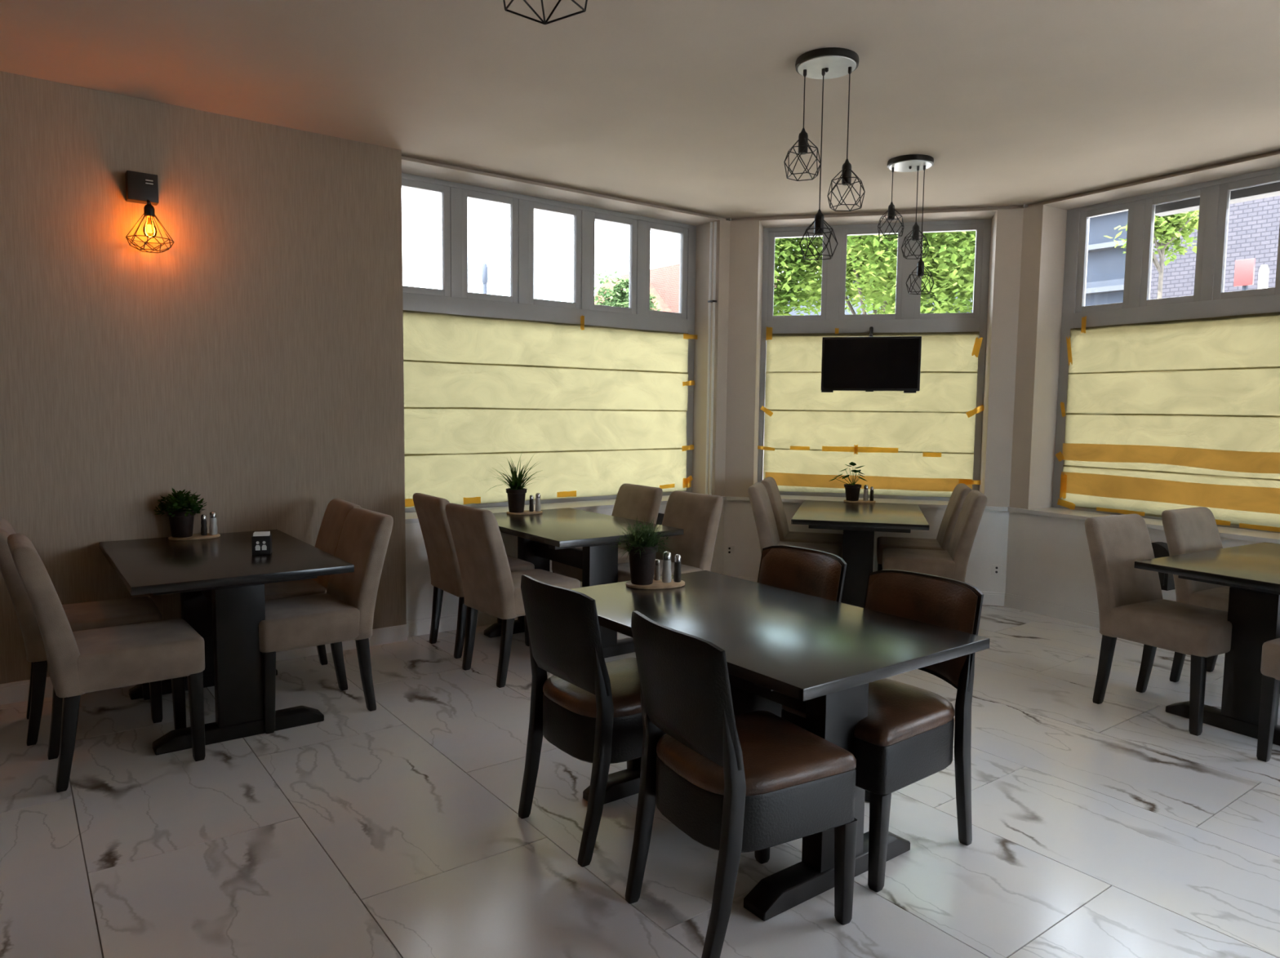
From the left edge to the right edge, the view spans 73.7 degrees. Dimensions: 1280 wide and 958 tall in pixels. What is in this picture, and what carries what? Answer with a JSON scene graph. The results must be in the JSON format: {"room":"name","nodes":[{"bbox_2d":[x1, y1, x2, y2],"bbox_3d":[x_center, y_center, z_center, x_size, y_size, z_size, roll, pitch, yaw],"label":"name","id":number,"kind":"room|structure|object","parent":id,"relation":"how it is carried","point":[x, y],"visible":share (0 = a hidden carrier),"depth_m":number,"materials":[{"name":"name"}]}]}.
{"room":"restaurant dining room","nodes":[
{"label":"restaurant dining room","id":0,"kind":"room"},
{"bbox_2d":[0,71,406,684],"bbox_3d":[-3.660,-0.394,3.867,5.195,3.000,0.430,-3,6,-37],"label":"wall","id":1,"kind":"structure","parent":0,"point":[251,365],"depth_m":4.50,"materials":[{"name":"beige paint"}]},
{"bbox_2d":[124,170,173,253],"bbox_3d":[-2.458,-1.339,4.276,0.214,0.390,0.215,-3,6,-37],"label":"wall lamp","id":2,"kind":"object","parent":1,"relation":"attached to","point":[141,188],"visible":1,"depth_m":4.28,"materials":[{"name":"black metal"}]},
{"bbox_2d":[143,204,155,217],"bbox_3d":[-2.458,-1.345,4.276,0.048,0.064,0.047,-3,6,-37],"label":"socket","id":3,"kind":"object","parent":2,"relation":"attached to","point":[148,210],"depth_m":4.26,"materials":[{"name":"black metal"}]},
{"bbox_2d":[0,624,407,705],"bbox_3d":[-3.545,1.067,3.810,5.195,0.100,0.014,-3,6,-37],"label":"baseboard","id":4,"kind":"structure","parent":1,"relation":"attached to","point":[16,691],"depth_m":4.96,"materials":[{"name":"beige paint"}]},
{"bbox_2d":[401,155,730,621],"bbox_3d":[-0.503,-0.555,6.269,2.745,3.000,0.360,-3,6,-37],"label":"wall","id":5,"kind":"structure","parent":0,"point":[419,588],"depth_m":6.80,"materials":[{"name":"beige paint"}]},
{"bbox_2d":[406,610,517,637],"bbox_3d":[-0.408,0.904,6.239,2.745,0.100,0.014,-3,6,-37],"label":"baseboard","id":6,"kind":"structure","parent":5,"relation":"attached to","point":[447,623],"depth_m":5.58,"materials":[{"name":"beige paint"}]},
{"bbox_2d":[401,173,696,512],"bbox_3d":[-0.621,-0.923,6.311,2.634,2.205,0.066,-3,6,-37],"label":"window","id":7,"kind":"structure","parent":5,"relation":"in","point":[454,298],"depth_m":6.25,"materials":[{"name":"paint"}]},
{"bbox_2d":[403,310,697,508],"bbox_3d":[-0.583,-0.534,6.311,2.595,1.368,0.034,-3,6,-37],"label":"paper","id":8,"kind":"object","parent":7,"relation":"attached to","point":[597,410],"visible":0.96,"depth_m":6.21,"materials":[{"name":"beige paper"}]},
{"bbox_2d":[404,495,725,524],"bbox_3d":[-0.480,0.201,6.289,2.745,0.028,0.325,-3,6,-37],"label":"trim","id":9,"kind":"structure","parent":5,"relation":"attached to","point":[410,517],"depth_m":6.19,"materials":[{"name":"white paint"}]},
{"bbox_2d":[653,513,664,544],"bbox_3d":[0.148,0.408,6.553,0.200,0.290,0.108,-3,6,-37],"label":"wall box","id":10,"kind":"object","parent":5,"relation":"attached to","point":[660,516],"visible":0.03,"depth_m":6.49,"materials":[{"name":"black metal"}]},
{"bbox_2d":[705,221,716,494],"bbox_3d":[0.571,-0.946,6.854,0.044,2.190,0.064,-3,6,-37],"label":"riser pipe","id":11,"kind":"object","parent":5,"relation":"attached to","point":[713,301],"visible":0.9,"depth_m":6.84,"materials":[{"name":"white metal"}]},
{"bbox_2d":[0,604,1279,957],"bbox_3d":[0.524,1.392,1.808,9.290,0.120,8.268,-3,6,-37],"label":"floor","id":12,"kind":"structure","parent":0,"point":[1110,828],"depth_m":2.92,"materials":[{"name":"tile"}]},
{"bbox_2d":[0,518,162,746],"bbox_3d":[-2.562,0.649,3.899,0.622,0.942,0.444,-3,6,-36],"label":"upholstered chair","id":13,"kind":"object","parent":12,"relation":"on","point":[123,611],"visible":0.59,"depth_m":3.70,"materials":[{"name":"beige fabric"}]},
{"bbox_2d":[7,533,205,792],"bbox_3d":[-2.154,0.690,3.469,0.622,0.942,0.444,-3,6,-38],"label":"upholstered chair","id":14,"kind":"object","parent":12,"relation":"on","point":[79,663],"visible":0.94,"depth_m":3.32,"materials":[{"name":"beige fabric"}]},
{"bbox_2d":[98,529,354,755],"bbox_3d":[-2.017,0.730,4.105,0.860,0.760,1.320,-3,6,-37],"label":"dining table","id":15,"kind":"object","parent":12,"relation":"on","point":[220,582],"visible":0.91,"depth_m":3.76,"materials":[{"name":"black wood"}]},
{"bbox_2d":[168,533,220,540],"bbox_3d":[-2.351,0.305,4.507,0.244,0.012,0.144,-2,6,-32],"label":"wooden board","id":16,"kind":"object","parent":15,"relation":"on","point":[195,536],"visible":0.79,"depth_m":4.47,"materials":[{"name":"brown wood"}]},
{"bbox_2d":[153,488,207,537],"bbox_3d":[-2.395,0.175,4.452,0.253,0.255,0.265,-2,6,-32],"label":"potted plant","id":17,"kind":"object","parent":16,"relation":"on","point":[181,520],"visible":1,"depth_m":4.43,"materials":[{"name":"green plant"}]},
{"bbox_2d":[200,514,207,535],"bbox_3d":[-2.312,0.242,4.526,0.030,0.112,0.030,-3,6,-37],"label":"shaker","id":18,"kind":"object","parent":16,"relation":"on","point":[203,517],"visible":1,"depth_m":4.52,"materials":[{"name":"glass"}]},
{"bbox_2d":[209,511,217,535],"bbox_3d":[-2.274,0.234,4.549,0.038,0.125,0.037,-3,6,-37],"label":"shaker","id":19,"kind":"object","parent":16,"relation":"on","point":[213,526],"visible":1,"depth_m":4.54,"materials":[{"name":"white glass"}]},
{"bbox_2d":[251,531,271,555],"bbox_3d":[-1.797,0.304,4.058,0.080,0.102,0.071,-1,5,-17],"label":"napkin holder","id":20,"kind":"object","parent":15,"relation":"on","point":[261,541],"visible":1,"depth_m":4.03,"materials":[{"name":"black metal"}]},
{"bbox_2d":[255,541,266,550],"bbox_3d":[-1.787,0.315,4.024,0.050,0.043,0.001,-1,5,-17],"label":"print","id":21,"kind":"object","parent":20,"relation":"attached to","point":[264,547],"depth_m":4.03},
{"bbox_2d":[263,498,360,665],"bbox_3d":[-1.847,0.604,4.549,0.623,0.942,0.444,-2,6,-34],"label":"upholstered chair","id":22,"kind":"object","parent":12,"relation":"on","point":[336,512],"visible":0.33,"depth_m":4.54,"materials":[{"name":"beige fabric"}]},
{"bbox_2d":[258,507,393,733],"bbox_3d":[-1.563,0.643,4.117,0.622,0.942,0.444,-3,6,-39],"label":"upholstered chair","id":23,"kind":"object","parent":12,"relation":"on","point":[345,612],"visible":0.85,"depth_m":4.05,"materials":[{"name":"beige fabric"}]},
{"bbox_2d":[413,493,534,658],"bbox_3d":[-1.016,0.557,5.234,0.622,0.942,0.444,-3,6,-36],"label":"upholstered chair","id":24,"kind":"object","parent":12,"relation":"on","point":[445,572],"visible":0.64,"depth_m":5.05,"materials":[{"name":"beige fabric"}]},
{"bbox_2d":[445,503,580,688],"bbox_3d":[-0.699,0.603,4.728,0.622,0.942,0.444,-3,6,-40],"label":"upholstered chair","id":25,"kind":"object","parent":12,"relation":"on","point":[490,587],"visible":0.86,"depth_m":4.50,"materials":[{"name":"beige fabric"}]},
{"bbox_2d":[484,507,683,658],"bbox_3d":[-0.469,0.647,5.338,0.860,0.760,1.270,-3,6,-37],"label":"dining table","id":26,"kind":"object","parent":12,"relation":"on","point":[553,535],"visible":0.66,"depth_m":5.07,"materials":[{"name":"black wood"}]},
{"bbox_2d":[506,510,542,515],"bbox_3d":[-0.770,0.225,5.713,0.244,0.012,0.144,-1,5,-22],"label":"wooden board","id":27,"kind":"object","parent":26,"relation":"on","point":[526,512],"visible":0.8,"depth_m":5.65,"materials":[{"name":"brown wood"}]},
{"bbox_2d":[477,453,542,512],"bbox_3d":[-0.810,0.013,5.679,0.458,0.415,0.526,4,6,31],"label":"potted plant","id":28,"kind":"object","parent":27,"relation":"on","point":[516,494],"visible":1,"depth_m":5.64,"materials":[{"name":"green plant"}]},
{"bbox_2d":[528,494,533,511],"bbox_3d":[-0.728,0.162,5.725,0.030,0.112,0.030,-3,6,-37],"label":"shaker","id":29,"kind":"object","parent":27,"relation":"on","point":[531,498],"visible":1,"depth_m":5.71,"materials":[{"name":"glass"}]},
{"bbox_2d":[535,493,540,511],"bbox_3d":[-0.686,0.155,5.742,0.038,0.125,0.037,-3,6,-37],"label":"shaker","id":30,"kind":"object","parent":27,"relation":"on","point":[537,495],"visible":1,"depth_m":5.73,"materials":[{"name":"silver glass"}]},
{"bbox_2d":[518,574,666,867],"bbox_3d":[-0.114,0.777,3.016,0.560,0.892,0.454,-3,6,-37],"label":"leather chair","id":31,"kind":"object","parent":12,"relation":"on","point":[589,709],"visible":0.89,"depth_m":2.81,"materials":[{"name":"black wood"}]},
{"bbox_2d":[551,483,662,582],"bbox_3d":[-0.223,0.526,5.730,0.622,0.942,0.444,-3,6,-36],"label":"upholstered chair","id":32,"kind":"object","parent":12,"relation":"on","point":[633,501],"visible":0.24,"depth_m":5.72,"materials":[{"name":"beige fabric"}]},
{"bbox_2d":[617,490,723,582],"bbox_3d":[0.136,0.572,5.220,0.622,0.942,0.444,-3,6,-40],"label":"upholstered chair","id":33,"kind":"object","parent":12,"relation":"on","point":[699,515],"visible":0.27,"depth_m":5.23,"materials":[{"name":"beige fabric"}]},
{"bbox_2d":[625,610,857,957],"bbox_3d":[0.276,0.827,2.464,0.560,0.892,0.454,-2,5,-30],"label":"leather chair","id":34,"kind":"object","parent":12,"relation":"on","point":[756,781],"visible":1,"depth_m":2.31,"materials":[{"name":"black wood"}]},
{"bbox_2d":[570,570,990,921],"bbox_3d":[0.351,0.849,3.013,0.860,0.760,1.360,-3,6,-37],"label":"dining table","id":35,"kind":"object","parent":12,"relation":"on","point":[818,658],"visible":0.71,"depth_m":2.68,"materials":[{"name":"black wood"}]},
{"bbox_2d":[625,578,684,589],"bbox_3d":[0.064,0.423,3.438,0.244,0.012,0.144,-1,5,-14],"label":"wooden board","id":36,"kind":"object","parent":35,"relation":"on","point":[656,584],"visible":0.78,"depth_m":3.39,"materials":[{"name":"brown wood"}]},
{"bbox_2d":[608,516,675,585],"bbox_3d":[0.000,0.280,3.411,0.311,0.276,0.289,3,5,23],"label":"potted plant","id":37,"kind":"object","parent":36,"relation":"on","point":[642,548],"visible":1,"depth_m":3.38,"materials":[{"name":"green plant"}]},
{"bbox_2d":[653,559,660,580],"bbox_3d":[0.070,0.370,3.485,0.026,0.085,0.026,-3,6,-37],"label":"shaker","id":38,"kind":"object","parent":36,"relation":"on","point":[656,573],"visible":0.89,"depth_m":3.48,"materials":[{"name":"silver glass"}]},
{"bbox_2d":[662,551,671,582],"bbox_3d":[0.108,0.354,3.443,0.038,0.125,0.037,-3,6,-37],"label":"shaker","id":39,"kind":"object","parent":36,"relation":"on","point":[666,572],"visible":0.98,"depth_m":3.43,"materials":[{"name":"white glass"}]},
{"bbox_2d":[673,554,680,582],"bbox_3d":[0.152,0.360,3.455,0.030,0.112,0.030,-3,6,-37],"label":"shaker","id":40,"kind":"object","parent":36,"relation":"on","point":[677,575],"visible":1,"depth_m":3.44,"materials":[{"name":"glass"}]},
{"bbox_2d":[729,545,846,717],"bbox_3d":[0.496,0.749,3.439,0.560,0.892,0.454,-3,6,-37],"label":"leather chair","id":41,"kind":"object","parent":12,"relation":"on","point":[815,573],"visible":0.3,"depth_m":3.48,"materials":[{"name":"black wood"}]},
{"bbox_2d":[757,547,841,601],"bbox_3d":[0.656,0.471,3.533,0.110,0.335,0.432,-3,6,-37],"label":"cushion","id":42,"kind":"object","parent":41,"relation":"on","point":[815,573],"depth_m":3.53,"materials":[{"name":"brown leather"}]},
{"bbox_2d":[747,482,839,556],"bbox_3d":[1.087,0.518,6.017,0.622,0.942,0.444,2,5,15],"label":"upholstered chair","id":43,"kind":"object","parent":12,"relation":"on","point":[766,524],"visible":0.47,"depth_m":5.86,"materials":[{"name":"beige fabric"}]},
{"bbox_2d":[760,476,843,558],"bbox_3d":[1.244,0.477,6.532,0.622,0.942,0.444,2,5,15],"label":"upholstered chair","id":44,"kind":"object","parent":12,"relation":"on","point":[784,535],"visible":0.38,"depth_m":6.38,"materials":[{"name":"beige fabric"}]},
{"bbox_2d":[791,500,929,608],"bbox_3d":[1.558,0.607,6.107,0.860,0.760,1.240,2,5,15],"label":"dining table","id":45,"kind":"object","parent":12,"relation":"on","point":[859,522],"visible":0.76,"depth_m":5.71,"materials":[{"name":"black wood"}]},
{"bbox_2d":[843,499,875,503],"bbox_3d":[1.719,0.175,6.675,0.244,0.012,0.144,1,5,6],"label":"wooden board","id":46,"kind":"object","parent":45,"relation":"on","point":[861,501],"visible":0.89,"depth_m":6.62,"materials":[{"name":"brown wood"}]},
{"bbox_2d":[829,462,866,501],"bbox_3d":[1.629,0.020,6.654,0.281,0.298,0.165,-1,5,-15],"label":"potted plant","id":47,"kind":"object","parent":46,"relation":"on","point":[852,491],"visible":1,"depth_m":6.64,"materials":[{"name":"green plant"}]},
{"bbox_2d":[862,484,868,501],"bbox_3d":[1.764,0.108,6.665,0.038,0.125,0.037,-3,6,-37],"label":"shaker","id":48,"kind":"object","parent":46,"relation":"on","point":[865,498],"visible":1,"depth_m":6.65,"materials":[{"name":"silver glass"}]},
{"bbox_2d":[869,486,873,501],"bbox_3d":[1.809,0.115,6.661,0.030,0.112,0.030,-3,6,-37],"label":"shaker","id":49,"kind":"object","parent":46,"relation":"on","point":[871,497],"visible":1,"depth_m":6.65,"materials":[{"name":"glass"}]},
{"bbox_2d":[781,569,983,893],"bbox_3d":[0.820,0.797,2.904,0.560,0.892,0.454,-3,6,-38],"label":"leather chair","id":50,"kind":"object","parent":12,"relation":"on","point":[905,738],"visible":0.65,"depth_m":2.81,"materials":[{"name":"black wood"}]},
{"bbox_2d":[864,572,977,687],"bbox_3d":[0.978,0.519,3.002,0.110,0.335,0.432,-3,6,-38],"label":"cushion","id":51,"kind":"object","parent":50,"relation":"on","point":[941,602],"depth_m":2.96,"materials":[{"name":"brown leather"}]},
{"bbox_2d":[876,483,972,570],"bbox_3d":[2.067,0.508,6.276,0.622,0.942,0.444,2,5,15],"label":"upholstered chair","id":52,"kind":"object","parent":12,"relation":"on","point":[960,492],"visible":0.52,"depth_m":6.13,"materials":[{"name":"beige fabric"}]},
{"bbox_2d":[881,489,986,582],"bbox_3d":[1.959,0.551,5.747,0.623,0.942,0.444,2,5,15],"label":"upholstered chair","id":53,"kind":"object","parent":12,"relation":"on","point":[952,563],"visible":0.72,"depth_m":5.54,"materials":[{"name":"beige fabric"}]},
{"bbox_2d":[1084,514,1231,736],"bbox_3d":[2.600,0.683,4.240,0.444,0.942,0.622,-2,5,-29],"label":"upholstered chair","id":54,"kind":"object","parent":12,"relation":"on","point":[1132,607],"visible":0.87,"depth_m":4.27,"materials":[{"name":"beige fabric"}]},
{"bbox_2d":[1133,542,1279,746],"bbox_3d":[3.181,0.789,4.146,1.320,0.760,0.860,-2,6,-31],"label":"dining table","id":55,"kind":"object","parent":12,"relation":"on","point":[1251,572],"visible":0.94,"depth_m":3.95,"materials":[{"name":"black wood"}]},
{"bbox_2d":[1161,506,1279,705],"bbox_3d":[3.225,0.659,4.618,0.444,0.942,0.623,-2,6,-31],"label":"upholstered chair","id":56,"kind":"object","parent":12,"relation":"on","point":[1191,530],"visible":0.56,"depth_m":4.69,"materials":[{"name":"beige fabric"}]},
{"bbox_2d":[1256,638,1279,762],"bbox_3d":[2.983,0.750,3.480,0.444,0.942,0.623,-2,6,-31],"label":"upholstered chair","id":57,"kind":"object","parent":12,"relation":"on","point":[1270,656],"visible":1,"depth_m":3.62,"materials":[{"name":"beige fabric"}]},
{"bbox_2d":[0,0,1279,218],"bbox_3d":[0.601,-1.729,1.706,10.140,0.120,9.068,-3,6,-37],"label":"ceiling","id":58,"kind":"structure","parent":0,"point":[696,106],"depth_m":4.01,"materials":[{"name":"paint"}]},
{"bbox_2d":[502,0,587,24],"bbox_3d":[-0.193,-1.312,1.739,0.192,0.736,0.198,-3,6,-37],"label":"pendant lamp","id":59,"kind":"object","parent":58,"relation":"hanging from","point":[544,22],"visible":1,"depth_m":1.78,"materials":[{"name":"black metal"}]},
{"bbox_2d":[783,47,865,260],"bbox_3d":[0.819,-1.412,3.783,0.291,0.849,0.305,-3,6,-37],"label":"pendant lamp","id":60,"kind":"object","parent":58,"relation":"hanging from","point":[828,63],"visible":1,"depth_m":3.75,"materials":[{"name":"black metal"}]},
{"bbox_2d":[798,128,808,155],"bbox_3d":[0.724,-1.501,3.789,0.042,0.109,0.042,-3,6,-37],"label":"socket","id":61,"kind":"object","parent":60,"relation":"attached to","point":[803,136],"depth_m":3.77,"materials":[{"name":"black metal"}]},
{"bbox_2d":[813,208,824,235],"bbox_3d":[0.799,-1.147,3.806,0.042,0.109,0.042,-3,6,-37],"label":"socket","id":62,"kind":"object","parent":60,"relation":"attached to","point":[819,220],"depth_m":3.79,"materials":[{"name":"black metal"}]},
{"bbox_2d":[841,159,851,185],"bbox_3d":[0.912,-1.356,3.765,0.042,0.109,0.042,-3,6,-37],"label":"socket","id":63,"kind":"object","parent":60,"relation":"attached to","point":[846,167],"depth_m":3.75,"materials":[{"name":"black metal"}]},
{"bbox_2d":[877,154,933,294],"bbox_3d":[1.645,-1.549,5.263,0.274,0.801,0.315,-3,6,-37],"label":"pendant lamp","id":64,"kind":"object","parent":58,"relation":"hanging from","point":[911,162],"visible":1,"depth_m":5.23,"materials":[{"name":"black metal"}]},
{"bbox_2d":[887,201,894,220],"bbox_3d":[1.554,-1.658,5.276,0.042,0.109,0.042,-3,6,-37],"label":"socket","id":65,"kind":"object","parent":64,"relation":"attached to","point":[891,211],"depth_m":5.26,"materials":[{"name":"black metal"}]},
{"bbox_2d":[911,222,919,240],"bbox_3d":[1.695,-1.523,5.247,0.042,0.109,0.042,-3,6,-37],"label":"socket","id":66,"kind":"object","parent":64,"relation":"attached to","point":[915,230],"depth_m":5.23,"materials":[{"name":"black metal"}]},
{"bbox_2d":[916,257,924,276],"bbox_3d":[1.727,-1.303,5.253,0.042,0.109,0.042,-3,6,-37],"label":"socket","id":67,"kind":"object","parent":64,"relation":"attached to","point":[920,268],"depth_m":5.24,"materials":[{"name":"black metal"}]},
{"bbox_2d":[723,205,1023,593],"bbox_3d":[1.799,-0.575,6.845,2.171,3.000,0.360,2,5,15],"label":"wall","id":68,"kind":"structure","parent":0,"point":[989,547],"depth_m":6.67,"materials":[{"name":"beige paint"}]},
{"bbox_2d":[724,545,734,555],"bbox_3d":[0.737,0.587,7.026,0.080,0.080,0.011,2,5,14],"label":"wall socket","id":69,"kind":"object","parent":68,"relation":"attached to","point":[729,549],"visible":1,"depth_m":7.02,"materials":[{"name":"beige paint"}]},
{"bbox_2d":[725,494,1008,511],"bbox_3d":[1.777,0.181,6.857,2.171,0.028,0.325,2,5,15],"label":"trim","id":70,"kind":"structure","parent":68,"relation":"attached to","point":[785,499],"depth_m":6.82,"materials":[{"name":"white paint"}]},
{"bbox_2d":[732,576,1004,606],"bbox_3d":[1.734,0.885,6.784,2.171,0.100,0.016,2,5,15],"label":"baseboard","id":71,"kind":"structure","parent":68,"relation":"attached to","point":[989,598],"depth_m":6.53,"materials":[{"name":"beige paint"}]},
{"bbox_2d":[757,218,991,501],"bbox_3d":[1.862,-0.945,6.936,1.756,2.205,0.066,2,5,15],"label":"window","id":72,"kind":"structure","parent":68,"relation":"in","point":[907,317],"depth_m":6.84,"materials":[{"name":"paint"}]},
{"bbox_2d":[757,326,983,497],"bbox_3d":[1.860,-0.553,6.914,1.806,1.368,0.036,2,5,15],"label":"paper","id":73,"kind":"object","parent":72,"relation":"attached to","point":[921,443],"visible":0.84,"depth_m":6.93,"materials":[{"name":"beige paper"}]},
{"bbox_2d":[821,326,921,393],"bbox_3d":[1.810,-0.944,6.701,0.730,0.538,0.433,2,5,15],"label":"television","id":74,"kind":"object","parent":72,"relation":"attached to","point":[879,363],"visible":1,"depth_m":6.50,"materials":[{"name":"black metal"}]},
{"bbox_2d":[991,564,1002,575],"bbox_3d":[2.720,0.693,6.511,0.080,0.080,0.011,2,5,15],"label":"wall socket","id":75,"kind":"object","parent":68,"relation":"attached to","point":[996,570],"visible":1,"depth_m":6.51,"materials":[{"name":"beige paint"}]},
{"bbox_2d":[1004,150,1279,613],"bbox_3d":[4.663,-0.278,3.677,0.360,3.000,6.600,-2,6,-31],"label":"wall","id":76,"kind":"structure","parent":0,"point":[1048,558],"depth_m":6.26,"materials":[{"name":"beige paint"}]},
{"bbox_2d":[1004,593,1225,657],"bbox_3d":[4.486,1.173,3.700,0.018,0.100,6.600,-2,6,-31],"label":"baseboard","id":77,"kind":"structure","parent":76,"relation":"attached to","point":[1087,618],"depth_m":6.16,"materials":[{"name":"beige paint"}]},
{"bbox_2d":[1008,506,1279,544],"bbox_3d":[4.609,0.475,3.712,0.325,0.028,6.600,-2,6,-31],"label":"trim","id":78,"kind":"structure","parent":76,"relation":"attached to","point":[1157,524],"depth_m":5.58,"materials":[{"name":"white paint"}]},
{"bbox_2d":[1151,542,1174,591],"bbox_3d":[3.324,0.554,5.497,0.108,0.290,0.200,-2,6,-31],"label":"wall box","id":79,"kind":"object","parent":76,"relation":"attached to","point":[1160,549],"visible":0.27,"depth_m":5.42,"materials":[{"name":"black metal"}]},
{"bbox_2d":[1051,167,1279,533],"bbox_3d":[3.793,-0.790,5.344,0.067,2.205,2.462,-2,6,-31],"label":"window","id":80,"kind":"structure","parent":76,"relation":"in","point":[1209,300],"depth_m":5.81,"materials":[{"name":"paint"}]},
{"bbox_2d":[1055,311,1279,532],"bbox_3d":[3.726,-0.400,5.378,0.037,1.405,2.328,-2,6,-31],"label":"paper","id":81,"kind":"object","parent":80,"relation":"attached to","point":[1161,416],"visible":0.99,"depth_m":5.66,"materials":[{"name":"beige paper"}]},
{"bbox_2d":[1155,182,1279,217],"bbox_3d":[4.056,-1.819,5.082,0.130,0.145,1.900,-2,6,-31],"label":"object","id":82,"kind":"object","parent":76,"relation":"attached to","point":[1268,190],"visible":0.29,"depth_m":5.44,"materials":[{"name":"white"}]},
{"bbox_3d":[-6.237,-1.887,6.679,4.950,6.150,6.600,-3,6,-37],"label":"wall","id":83,"kind":"structure","parent":0,"visible":0},
{"bbox_2d":[401,186,671,234],"bbox_3d":[-1.021,-2.375,6.728,4.200,0.140,1.200,-3,6,-37],"label":"trim","id":84,"kind":"structure","parent":83,"relation":"attached to","point":[402,187],"depth_m":7.52,"materials":[{"name":"white paint"}]},
{"label":"outside","id":85,"kind":"structure","parent":0,"visible":0},
{"bbox_3d":[-2.991,-0.538,29.058,150.000,0.150,170.000,-3,6,-37],"label":"ground","id":86,"kind":"structure","parent":85,"visible":0},
{"bbox_2d":[481,263,488,293],"bbox_3d":[-3.550,-2.369,19.565,0.140,5.050,0.140,-3,6,-37],"label":"street lamp","id":87,"kind":"object","parent":86,"relation":"on","point":[484,268],"visible":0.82,"depth_m":19.33,"materials":[{"name":"white metal"}]},
{"bbox_2d":[594,270,661,311],"bbox_3d":[-0.467,-4.722,34.726,3.064,7.314,2.757,-3,6,-37],"label":"tree","id":88,"kind":"object","parent":86,"relation":"on","point":[618,296],"visible":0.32,"depth_m":34.02,"materials":[{"name":"green plant"}]},
{"bbox_2d":[594,263,781,312],"bbox_3d":[1.850,-5.613,40.469,8.600,8.200,5.260,-3,6,-37],"label":"house","id":89,"kind":"structure","parent":86,"relation":"on","point":[664,281],"depth_m":38.18,"materials":[{"name":"red brick"}]},
{"bbox_2d":[774,279,880,315],"bbox_3d":[10.620,-4.642,37.278,8.050,7.000,9.400,-3,6,-37],"label":"building","id":90,"kind":"structure","parent":86,"relation":"on","point":[793,313],"depth_m":34.92,"materials":[{"name":"white paint"}]},
{"bbox_2d":[773,231,976,315],"bbox_3d":[4.797,-4.017,17.119,6.453,8.939,7.301,4,6,36],"label":"tree","id":91,"kind":"object","parent":86,"relation":"on","point":[871,260],"visible":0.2,"depth_m":15.06,"materials":[{"name":"green plant"}]},
{"bbox_2d":[928,210,1128,312],"bbox_3d":[14.986,-4.312,27.858,8.350,8.000,7.900,-3,6,-37],"label":"building","id":92,"kind":"structure","parent":86,"relation":"on","point":[1105,273],"depth_m":23.88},
{"bbox_2d":[1103,209,1199,298],"bbox_3d":[5.668,-1.077,9.410,1.059,4.371,0.853,-1,5,-21],"label":"tree","id":93,"kind":"object","parent":86,"relation":"on","point":[1177,224],"visible":0.49,"depth_m":9.26,"materials":[{"name":"green plant"}]},
{"bbox_2d":[1150,195,1279,299],"bbox_3d":[20.282,-2.799,12.755,8.050,7.600,20.450,-3,6,-37],"label":"brick building","id":94,"kind":"structure","parent":86,"relation":"on","point":[1253,231],"depth_m":17.06,"materials":[{"name":"grey brick"}]},
{"bbox_2d":[1233,258,1255,290],"bbox_3d":[5.127,-0.298,7.374,0.070,3.140,0.140,-3,6,-37],"label":"street sign","id":95,"kind":"object","parent":86,"relation":"on","point":[1244,271],"visible":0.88,"depth_m":7.23,"materials":[{"name":"metal"}]},
{"bbox_2d":[1257,264,1269,288],"bbox_3d":[5.252,-0.268,7.333,0.070,3.090,0.068,-3,6,-37],"label":"post","id":96,"kind":"object","parent":86,"relation":"on","point":[1263,279],"visible":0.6,"depth_m":7.19,"materials":[{"name":"plastic"}]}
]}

